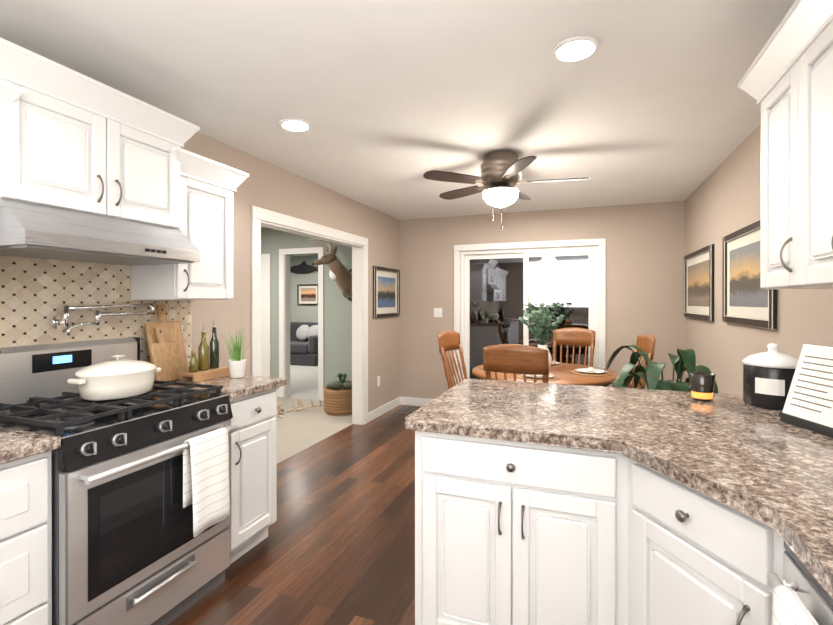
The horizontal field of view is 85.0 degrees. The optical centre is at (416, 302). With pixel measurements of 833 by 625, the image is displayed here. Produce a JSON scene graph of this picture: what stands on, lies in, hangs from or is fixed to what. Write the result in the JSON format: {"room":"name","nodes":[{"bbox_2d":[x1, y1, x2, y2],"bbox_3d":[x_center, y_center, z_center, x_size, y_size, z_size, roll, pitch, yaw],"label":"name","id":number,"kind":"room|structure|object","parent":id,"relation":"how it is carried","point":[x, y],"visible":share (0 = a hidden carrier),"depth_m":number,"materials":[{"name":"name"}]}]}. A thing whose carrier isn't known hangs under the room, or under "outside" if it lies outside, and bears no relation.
{"room":"dining room and kitchen","nodes":[
{"label":"dining room and kitchen","id":0,"kind":"room"},
{"bbox_2d":[168,405,421,624],"bbox_3d":[-0.002,1.386,2.067,3.420,0.050,7.250,0,0,21],"label":"floor","id":1,"kind":"structure","parent":0,"point":[336,546],"depth_m":2.54,"materials":[{"name":"brown wood"}]},
{"bbox_2d":[0,443,60,624],"bbox_3d":[-1.588,0.922,1.369,0.692,0.880,0.538,0,0,21],"label":"base cabinet","id":2,"kind":"object","parent":1,"relation":"on","point":[25,531],"depth_m":1.43,"materials":[{"name":"white wood"}]},
{"bbox_2d":[0,427,60,458],"bbox_3d":[-1.790,0.464,0.832,0.690,0.040,1.686,0,0,21],"label":"countertop","id":3,"kind":"structure","parent":2,"relation":"on","point":[13,442],"depth_m":1.45,"materials":[{"name":"brown stone"}]},
{"bbox_2d":[0,337,237,624],"bbox_3d":[-1.313,0.774,1.964,0.789,1.174,0.756,0,0,21],"label":"range","id":4,"kind":"object","parent":1,"relation":"on","point":[141,504],"visible":0.94,"depth_m":1.82,"materials":[{"name":"metal"}]},
{"bbox_2d":[67,354,160,400],"bbox_3d":[-1.301,0.316,1.980,0.259,0.178,0.370,0,0,21],"label":"pot","id":5,"kind":"object","parent":4,"relation":"on","point":[117,378],"visible":1,"depth_m":1.88,"materials":[{"name":"beige ceramic"}]},
{"bbox_2d":[183,427,229,536],"bbox_3d":[-0.914,0.775,1.993,0.062,0.402,0.217,0,0,21],"label":"towel","id":6,"kind":"object","parent":4,"relation":"hanging from","point":[205,456],"depth_m":1.97,"materials":[{"name":"white fabric"}]},
{"bbox_2d":[229,387,276,563],"bbox_3d":[-1.167,0.919,2.537,0.661,0.880,0.405,0,0,21],"label":"base cabinet","id":7,"kind":"object","parent":1,"relation":"on","point":[254,443],"depth_m":2.41,"materials":[{"name":"white wood"}]},
{"bbox_2d":[153,375,286,402],"bbox_3d":[-1.148,0.459,2.544,0.690,0.040,0.436,0,0,21],"label":"countertop","id":8,"kind":"structure","parent":7,"relation":"on","point":[236,388],"depth_m":2.46,"materials":[{"name":"brown stone"}]},
{"bbox_2d":[144,305,188,380],"bbox_3d":[-1.412,0.225,2.576,0.147,0.421,0.250,0,0,21],"label":"cutting boards","id":9,"kind":"object","parent":8,"relation":"on","point":[166,347],"visible":0.88,"depth_m":2.55,"materials":[{"name":"brown wood"}]},
{"bbox_2d":[179,367,229,381],"bbox_3d":[-1.215,0.413,2.623,0.115,0.048,0.265,0,0,21],"label":"tray","id":10,"kind":"object","parent":8,"relation":"on","point":[204,375],"visible":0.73,"depth_m":2.56,"materials":[{"name":"brown wood"}]},
{"bbox_2d":[189,350,197,371],"bbox_3d":[-1.246,0.328,2.541,0.048,0.120,0.047,0,0,21],"label":"bottle","id":11,"kind":"object","parent":10,"relation":"on","point":[193,364],"visible":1,"depth_m":2.53,"materials":[{"name":"green glass"}]},
{"bbox_2d":[198,323,208,370],"bbox_3d":[-1.221,0.252,2.606,0.056,0.272,0.055,0,0,21],"label":"olive oil bottle","id":12,"kind":"object","parent":10,"relation":"on","point":[203,356],"visible":1,"depth_m":2.59,"materials":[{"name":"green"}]},
{"bbox_2d":[209,318,218,368],"bbox_3d":[-1.193,0.239,2.681,0.054,0.297,0.053,0,0,21],"label":"vinegar bottle","id":13,"kind":"object","parent":10,"relation":"on","point":[214,353],"visible":1,"depth_m":2.66,"materials":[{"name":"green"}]},
{"bbox_2d":[224,330,249,377],"bbox_3d":[-1.049,0.295,2.647,0.161,0.285,0.146,0,0,21],"label":"potted plant","id":14,"kind":"object","parent":8,"relation":"on","point":[236,364],"visible":1,"depth_m":2.63,"materials":[{"name":"white ceramic"}]},
{"bbox_2d":[399,407,414,413],"bbox_3d":[-0.116,1.349,5.682,0.110,0.007,0.300,0,0,21],"label":"floor vent","id":15,"kind":"object","parent":1,"relation":"in","point":[407,410],"visible":1,"depth_m":5.66,"materials":[{"name":"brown metal"}]},
{"bbox_2d":[438,331,467,389],"bbox_3d":[0.527,0.818,4.308,0.571,1.080,0.446,0,0,31],"label":"dining chair","id":16,"kind":"object","parent":1,"relation":"on","point":[448,341],"visible":0.29,"depth_m":4.43,"materials":[{"name":"brown wood"}]},
{"bbox_2d":[483,344,548,382],"bbox_3d":[0.768,0.820,3.307,0.446,1.080,0.571,0,0,25],"label":"dining chair","id":17,"kind":"object","parent":1,"relation":"on","point":[515,359],"visible":0.27,"depth_m":3.05,"materials":[{"name":"brown wood"}]},
{"bbox_2d":[472,303,618,385],"bbox_3d":[1.116,0.680,4.022,1.240,1.353,1.240,0,0,21],"label":"round dining table","id":18,"kind":"object","parent":1,"relation":"on","point":[569,373],"visible":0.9,"depth_m":3.92,"materials":[{"name":"brown wood"}]},
{"bbox_2d":[553,327,594,365],"bbox_3d":[1.608,0.817,4.770,0.446,1.080,0.571,0,0,29],"label":"dining chair","id":19,"kind":"object","parent":1,"relation":"on","point":[574,337],"visible":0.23,"depth_m":4.98,"materials":[{"name":"brown wood"}]},
{"bbox_2d":[405,379,780,624],"bbox_3d":[0.522,0.901,1.807,1.020,0.921,1.386,0,0,21],"label":"base cabinet","id":20,"kind":"object","parent":1,"relation":"on","point":[536,503],"depth_m":1.55,"materials":[{"name":"white wood"}]},
{"bbox_2d":[627,334,654,388],"bbox_3d":[1.766,0.819,4.015,0.571,1.080,0.446,0,0,11],"label":"dining chair","id":21,"kind":"object","parent":1,"relation":"on","point":[645,342],"visible":0.19,"depth_m":3.98,"materials":[{"name":"brown wood"}]},
{"bbox_2d":[603,345,718,393],"bbox_3d":[1.498,0.810,2.904,0.684,1.098,0.892,0,0,21],"label":"plant","id":22,"kind":"object","parent":1,"relation":"on","point":[679,361],"visible":0.31,"depth_m":2.71,"materials":[{"name":"green plant"}]},
{"bbox_2d":[677,391,832,624],"bbox_3d":[0.855,0.906,0.362,0.616,0.920,3.860,0,0,21],"label":"base cabinet","id":23,"kind":"object","parent":1,"relation":"on","point":[795,463],"depth_m":1.15,"materials":[{"name":"white"}]},
{"bbox_2d":[689,372,715,401],"bbox_3d":[1.280,0.379,2.038,0.104,0.120,0.104,0,0,21],"label":"votive candle","id":24,"kind":"object","parent":23,"relation":"on","point":[702,386],"visible":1,"depth_m":2.00,"materials":[{"name":"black glass"}]},
{"bbox_2d":[742,343,798,409],"bbox_3d":[1.520,0.307,1.937,0.216,0.264,0.214,0,0,21],"label":"ceramic canister","id":25,"kind":"object","parent":23,"relation":"on","point":[768,377],"visible":0.73,"depth_m":1.88,"materials":[{"name":"black ceramic"}]},
{"bbox_2d":[779,343,832,437],"bbox_3d":[1.415,0.297,1.485,0.143,0.286,0.430,0,0,1],"label":"cookbook stand","id":26,"kind":"object","parent":23,"relation":"on","point":[808,405],"visible":1,"depth_m":1.60,"materials":[{"name":"white paper"}]},
{"bbox_2d":[767,541,832,624],"bbox_3d":[0.917,0.926,0.603,0.647,0.878,0.599,0,0,21],"label":"dishwasher","id":27,"kind":"object","parent":1,"relation":"on","point":[801,596],"visible":0.75,"depth_m":0.85,"materials":[{"name":"metal"}]},
{"bbox_2d":[771,585,818,624],"bbox_3d":[0.665,0.757,0.769,0.058,0.414,0.251,0,0,21],"label":"towel","id":28,"kind":"object","parent":27,"relation":"hanging from","point":[788,608],"depth_m":0.84,"materials":[{"name":"white fabric"}]},
{"bbox_2d":[277,365,351,463],"bbox_3d":[-3.318,1.375,6.753,6.080,0.050,7.900,0,0,21],"label":"floor carpet","id":29,"kind":"object","parent":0,"point":[299,431],"depth_m":5.25,"materials":[{"name":"beige carpet"}]},
{"bbox_2d":[277,396,323,420],"bbox_3d":[-1.521,1.270,5.532,0.377,0.162,0.935,0,0,21],"label":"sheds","id":30,"kind":"object","parent":29,"relation":"on","point":[279,410],"visible":0.65,"depth_m":5.64,"materials":[{"name":"beige"}]},
{"bbox_2d":[290,322,317,365],"bbox_3d":[-2.992,0.901,10.303,2.200,0.880,0.920,0,0,21],"label":"sofa","id":31,"kind":"object","parent":29,"relation":"on","point":[303,343],"visible":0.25,"depth_m":9.69,"materials":[{"name":"grey fabric"}]},
{"bbox_2d":[323,373,351,415],"bbox_3d":[-0.927,1.115,5.611,0.450,0.475,0.450,0,0,21],"label":"basket","id":32,"kind":"object","parent":29,"relation":"on","point":[337,397],"visible":0.81,"depth_m":5.44,"materials":[{"name":"wicker"}]},
{"bbox_2d":[0,0,832,412],"bbox_3d":[-2.220,0.085,4.780,9.720,2.540,11.020,0,0,21],"label":"shell","id":33,"kind":"structure","parent":0,"point":[646,118],"depth_m":2.79,"materials":[{"name":"paint"}]},
{"bbox_2d":[0,45,187,232],"bbox_3d":[-1.511,-0.634,2.035,0.366,0.520,0.770,0,0,21],"label":"upper cabinet","id":34,"kind":"object","parent":33,"relation":"attached to","point":[71,140],"depth_m":1.88,"materials":[{"name":"white wood"}]},
{"bbox_2d":[0,198,199,265],"bbox_3d":[-1.449,-0.283,2.012,0.499,0.177,0.760,0,0,21],"label":"range hood","id":35,"kind":"object","parent":34,"relation":"attached to","point":[29,230],"visible":0.98,"depth_m":1.83,"materials":[{"name":"silver metal"}]},
{"bbox_2d":[0,255,191,367],"bbox_3d":[-1.909,0.119,1.502,0.002,0.643,2.860,0,0,21],"label":"tile backsplash","id":36,"kind":"structure","parent":33,"relation":"attached to","point":[36,294],"depth_m":2.17,"materials":[{"name":"beige tile"}]},
{"bbox_2d":[50,303,155,335],"bbox_3d":[-1.544,0.078,2.299,0.108,0.145,0.497,0,0,21],"label":"pot filler","id":37,"kind":"object","parent":36,"relation":"attached to","point":[59,322],"visible":1,"depth_m":2.19,"materials":[{"name":"silver metal"}]},
{"bbox_2d":[131,157,239,299],"bbox_3d":[-1.319,-0.388,2.591,0.336,0.745,0.405,0,0,21],"label":"upper cabinet","id":38,"kind":"object","parent":33,"relation":"attached to","point":[211,188],"depth_m":2.50,"materials":[{"name":"white wood"}]},
{"bbox_2d":[279,118,311,131],"bbox_3d":[-0.734,-1.073,2.757,0.190,0.014,0.190,0,0,21],"label":"recessed light","id":39,"kind":"object","parent":33,"relation":"in","point":[295,124],"visible":0.94,"depth_m":2.74,"materials":[{"name":"white plastic"}]},
{"bbox_2d":[290,261,317,273],"bbox_3d":[-2.622,-0.809,10.673,0.910,0.340,0.048,0,0,21],"label":"fish","id":40,"kind":"object","parent":33,"relation":"attached to","point":[303,267],"visible":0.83,"depth_m":10.67},
{"bbox_2d":[297,284,317,304],"bbox_3d":[-2.538,-0.179,10.658,0.600,0.500,0.029,0,0,21],"label":"framed picture","id":41,"kind":"object","parent":33,"relation":"attached to","point":[307,294],"visible":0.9,"depth_m":10.67,"materials":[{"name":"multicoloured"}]},
{"bbox_2d":[310,238,351,301],"bbox_3d":[-1.065,-0.447,5.905,0.628,0.880,0.651,0,0,21],"label":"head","id":42,"kind":"structure","parent":33,"relation":"attached to","point":[340,273],"depth_m":5.83},
{"bbox_2d":[377,376,379,385],"bbox_3d":[-0.448,0.933,5.388,0.009,0.118,0.075,0,0,21],"label":"outlet","id":43,"kind":"object","parent":33,"relation":"attached to","point":[378,380],"visible":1,"depth_m":5.37,"materials":[{"name":"white plastic"}]},
{"bbox_2d":[372,265,399,317],"bbox_3d":[-0.362,-0.122,5.589,0.029,0.610,0.760,0,0,21],"label":"framed picture","id":44,"kind":"object","parent":33,"relation":"attached to","point":[385,291],"visible":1,"depth_m":5.55,"materials":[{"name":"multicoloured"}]},
{"bbox_2d":[251,206,605,424],"bbox_3d":[-1.542,0.295,6.619,9.500,2.110,6.899,0,0,21],"label":"door trim","id":45,"kind":"structure","parent":33,"relation":"attached to","point":[261,315],"depth_m":5.12,"materials":[{"name":"white wood"}]},
{"bbox_2d":[434,308,441,316],"bbox_3d":[0.275,0.132,5.824,0.115,0.118,0.009,0,0,21],"label":"light switch","id":46,"kind":"object","parent":33,"relation":"attached to","point":[437,312],"visible":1,"depth_m":5.82,"materials":[{"name":"white plastic"}]},
{"bbox_2d":[423,150,589,229],"bbox_3d":[0.655,-0.799,3.362,1.170,0.564,1.175,0,0,21],"label":"ceiling fan","id":47,"kind":"object","parent":33,"relation":"hanging from","point":[499,178],"visible":1,"depth_m":3.24,"materials":[{"name":"brown metal"}]},
{"bbox_2d":[460,246,597,380],"bbox_3d":[1.339,0.228,5.528,2.220,2.350,0.162,0,0,21],"label":"sliding door","id":48,"kind":"structure","parent":33,"relation":"in","point":[499,289],"depth_m":5.53,"materials":[{"name":"white"}]},
{"bbox_2d":[552,35,599,62],"bbox_3d":[0.675,-1.071,1.930,0.190,0.014,0.190,0,0,21],"label":"recessed light","id":49,"kind":"object","parent":33,"relation":"in","point":[575,49],"visible":0.98,"depth_m":1.91,"materials":[{"name":"white plastic"}]},
{"bbox_2d":[684,243,714,320],"bbox_3d":[2.629,-0.164,4.255,0.029,0.640,1.120,0,0,21],"label":"framed picture","id":50,"kind":"object","parent":33,"relation":"attached to","point":[699,284],"visible":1,"depth_m":4.14,"materials":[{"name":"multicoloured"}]},
{"bbox_2d":[722,220,777,329],"bbox_3d":[2.141,-0.171,2.953,0.029,0.640,0.980,0,0,21],"label":"framed picture","id":51,"kind":"object","parent":33,"relation":"attached to","point":[747,300],"visible":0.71,"depth_m":2.95,"materials":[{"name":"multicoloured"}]},
{"bbox_2d":[754,44,781,289],"bbox_3d":[1.454,-0.469,1.560,0.337,0.838,0.409,0,0,21],"label":"upper cabinet","id":52,"kind":"object","parent":33,"relation":"attached to","point":[768,82],"depth_m":1.70,"materials":[{"name":"white wood"}]},
{"bbox_2d":[782,0,832,289],"bbox_3d":[1.282,-0.468,1.102,0.337,0.838,0.818,0,0,21],"label":"upper cabinet","id":53,"kind":"object","parent":33,"relation":"attached to","point":[786,82],"depth_m":1.42,"materials":[{"name":"white wood"}]}
]}

